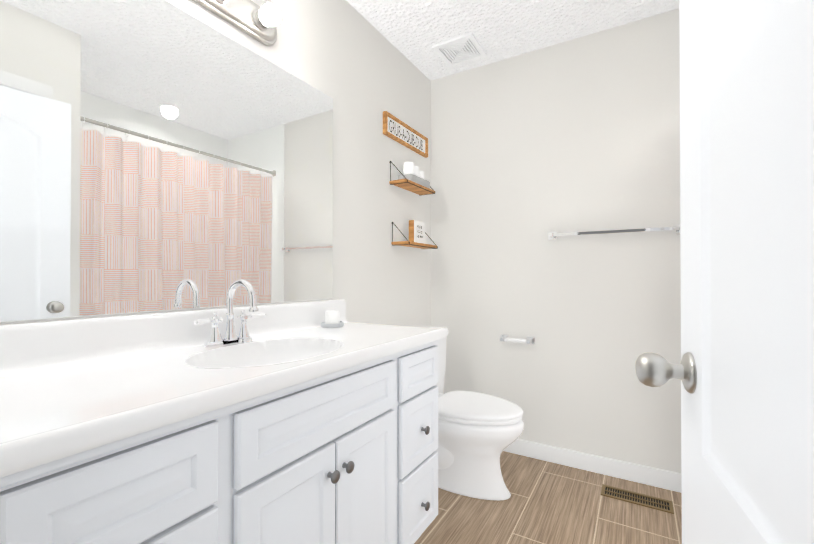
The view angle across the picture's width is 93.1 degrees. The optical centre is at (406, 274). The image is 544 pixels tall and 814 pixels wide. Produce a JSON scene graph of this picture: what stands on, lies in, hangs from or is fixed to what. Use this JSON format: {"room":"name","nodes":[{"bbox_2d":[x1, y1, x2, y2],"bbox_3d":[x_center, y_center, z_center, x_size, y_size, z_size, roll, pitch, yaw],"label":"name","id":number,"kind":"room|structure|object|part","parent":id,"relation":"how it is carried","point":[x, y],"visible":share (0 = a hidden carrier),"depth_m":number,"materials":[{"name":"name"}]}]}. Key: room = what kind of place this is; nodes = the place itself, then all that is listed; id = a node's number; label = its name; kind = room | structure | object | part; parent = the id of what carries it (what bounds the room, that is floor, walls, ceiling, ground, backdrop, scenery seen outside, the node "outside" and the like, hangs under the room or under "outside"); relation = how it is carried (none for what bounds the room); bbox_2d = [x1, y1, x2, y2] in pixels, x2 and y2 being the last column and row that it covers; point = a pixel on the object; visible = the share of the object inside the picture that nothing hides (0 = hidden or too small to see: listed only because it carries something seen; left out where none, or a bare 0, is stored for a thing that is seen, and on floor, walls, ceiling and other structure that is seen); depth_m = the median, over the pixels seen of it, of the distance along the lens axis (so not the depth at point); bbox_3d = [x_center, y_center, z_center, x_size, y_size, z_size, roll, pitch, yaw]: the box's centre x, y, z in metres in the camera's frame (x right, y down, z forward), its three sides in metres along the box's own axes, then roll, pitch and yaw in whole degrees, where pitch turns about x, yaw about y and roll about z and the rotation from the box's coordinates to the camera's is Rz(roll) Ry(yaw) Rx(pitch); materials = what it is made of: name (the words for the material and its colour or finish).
{"room":"bathroom","nodes":[
{"label":"bathroom","id":0,"kind":"room"},
{"bbox_2d":[0,0,430,325],"bbox_3d":[-0.487,-0.132,1.716,0.100,2.485,2.590,0,0,31],"label":"wall","id":1,"kind":"structure","parent":0,"point":[356,65],"depth_m":2.05,"materials":[{"name":"paint"}]},
{"bbox_2d":[0,0,332,321],"bbox_3d":[-0.698,-0.365,1.260,0.006,0.954,1.341,0,0,31],"label":"mirror","id":2,"kind":"object","parent":1,"relation":"attached to","point":[160,155],"visible":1,"depth_m":1.14,"materials":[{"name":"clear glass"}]},
{"bbox_2d":[192,0,280,45],"bbox_3d":[-0.684,-0.963,1.174,0.121,0.132,0.811,0,0,31],"label":"vanity light","id":3,"kind":"object","parent":1,"relation":"attached to","point":[254,20],"visible":1,"depth_m":1.41,"materials":[{"name":"silver metal"}]},
{"bbox_2d":[383,111,427,157],"bbox_3d":[0.003,-0.866,2.421,0.023,0.128,0.515,0,0,31],"label":"sign","id":4,"kind":"object","parent":1,"relation":"attached to","point":[401,132],"visible":1,"depth_m":2.38,"materials":[{"name":"brown wood"}]},
{"bbox_2d":[389,161,434,195],"bbox_3d":[0.042,-0.600,2.386,0.123,0.152,0.372,0,0,31],"label":"shelf","id":5,"kind":"object","parent":1,"relation":"attached to","point":[411,178],"visible":1,"depth_m":2.32,"materials":[{"name":"brown wood"}]},
{"bbox_2d":[398,162,429,188],"bbox_3d":[0.047,-0.612,2.396,0.092,0.130,0.240,0,0,31],"label":"tray","id":6,"kind":"object","parent":5,"relation":"on","point":[411,172],"depth_m":2.32,"materials":[{"name":"white"}]},
{"bbox_2d":[391,220,437,248],"bbox_3d":[0.057,-0.251,2.409,0.123,0.165,0.385,0,0,31],"label":"shelf","id":7,"kind":"object","parent":1,"relation":"attached to","point":[417,232],"visible":1,"depth_m":2.37,"materials":[{"name":"brown wood"}]},
{"bbox_2d":[346,0,678,80],"bbox_3d":[0.552,-1.428,1.105,2.520,0.100,2.590,0,0,31],"label":"ceiling","id":8,"kind":"structure","parent":0,"point":[413,31],"depth_m":2.09,"materials":[{"name":"white paint"}]},
{"bbox_2d":[432,32,486,66],"bbox_3d":[0.324,-1.363,2.352,0.250,0.014,0.250,0,0,31],"label":"fan","id":9,"kind":"object","parent":8,"relation":"attached to","point":[465,48],"visible":0.98,"depth_m":2.34,"materials":[{"name":"white plastic"}]},
{"bbox_2d":[414,451,681,543],"bbox_3d":[0.552,1.157,1.089,2.520,0.100,2.590,0,0,31],"label":"floor","id":10,"kind":"structure","parent":0,"point":[546,502],"depth_m":1.79,"materials":[{"name":"brown tile"}]},
{"bbox_2d":[0,279,444,543],"bbox_3d":[-0.415,0.561,1.175,0.574,1.092,1.331,0,0,31],"label":"bathroom vanity","id":11,"kind":"object","parent":10,"relation":"on","point":[284,423],"visible":1,"depth_m":0.89,"materials":[{"name":"paint"}]},
{"bbox_2d":[193,279,266,347],"bbox_3d":[-0.536,0.121,1.237,0.165,0.212,0.262,0,0,31],"label":"faucet","id":12,"kind":"object","parent":11,"relation":"on","point":[229,339],"depth_m":1.25,"materials":[{"name":"silver metal"}]},
{"bbox_2d":[321,310,343,327],"bbox_3d":[-0.328,0.194,1.695,0.100,0.070,0.100,0,0,31],"label":"soap dish","id":13,"kind":"object","parent":11,"relation":"on","point":[332,318],"visible":1,"depth_m":1.67,"materials":[{"name":"grey ceramic"}]},
{"bbox_2d":[325,310,339,322],"bbox_3d":[-0.328,0.190,1.695,0.062,0.063,0.062,0,0,31],"label":"candle","id":14,"kind":"object","parent":13,"relation":"on","point":[331,316],"depth_m":1.67,"materials":[{"name":"white wax"}]},
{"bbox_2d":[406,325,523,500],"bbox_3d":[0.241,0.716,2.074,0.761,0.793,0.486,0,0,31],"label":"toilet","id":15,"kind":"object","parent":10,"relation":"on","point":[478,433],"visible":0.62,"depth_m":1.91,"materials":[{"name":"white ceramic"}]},
{"bbox_3d":[0.027,0.552,2.203,0.263,0.464,0.486,0,0,31],"label":"tank","id":16,"kind":"part","parent":15,"relation":"part of","materials":[{"name":"white ceramic"}]},
{"bbox_3d":[0.350,0.689,2.010,0.500,0.051,0.394,0,0,31],"label":"seat","id":17,"kind":"part","parent":15,"relation":"part of","materials":[{"name":"white plastic"}]},
{"bbox_2d":[601,484,673,513],"bbox_3d":[1.135,1.109,1.911,0.305,0.004,0.110,0,0,31],"label":"floor vent","id":18,"kind":"object","parent":10,"relation":"in","point":[656,503],"visible":1,"depth_m":1.90,"materials":[{"name":"gold metal"}]},
{"bbox_2d":[431,8,681,473],"bbox_3d":[1.232,-0.130,2.140,2.420,2.485,0.100,0,0,31],"label":"wall","id":19,"kind":"structure","parent":0,"point":[530,150],"depth_m":2.25,"materials":[{"name":"paint"}]},
{"bbox_2d":[500,334,534,343],"bbox_3d":[0.673,0.402,2.370,0.206,0.046,0.070,0,0,31],"label":"toilet paper holder","id":20,"kind":"object","parent":19,"relation":"attached to","point":[506,338],"visible":1,"depth_m":2.35,"materials":[{"name":"silver metal"}]},
{"bbox_2d":[503,439,681,492],"bbox_3d":[0.808,1.067,2.319,1.499,0.095,0.014,0,0,31],"label":"baseboard","id":21,"kind":"structure","parent":19,"relation":"attached to","point":[655,477],"depth_m":2.15,"materials":[{"name":"white wood"}]},
{"bbox_2d":[548,224,679,239],"bbox_3d":[1.122,-0.232,2.111,0.682,0.052,0.062,0,0,31],"label":"towel rail","id":22,"kind":"object","parent":19,"relation":"attached to","point":[552,235],"visible":0.73,"depth_m":2.09,"materials":[{"name":"silver metal"}]},
{"bbox_3d":[0.159,0.074,-0.109,0.012,2.050,0.120,0,0,31],"label":"door frame","id":23,"kind":"structure","parent":0,"visible":0},
{"bbox_2d":[635,0,813,543],"bbox_3d":[0.351,0.093,0.322,0.190,1.993,0.761,0,0,23],"label":"door","id":24,"kind":"structure","parent":23,"relation":"attached to","point":[743,371],"depth_m":0.43,"materials":[{"name":"white paint"}]},
{"bbox_3d":[0.480,0.159,0.629,0.190,0.066,0.094,0,0,23],"label":"knob","id":25,"kind":"part","parent":24,"relation":"part of","materials":[{"name":"silver metal"}]}
]}

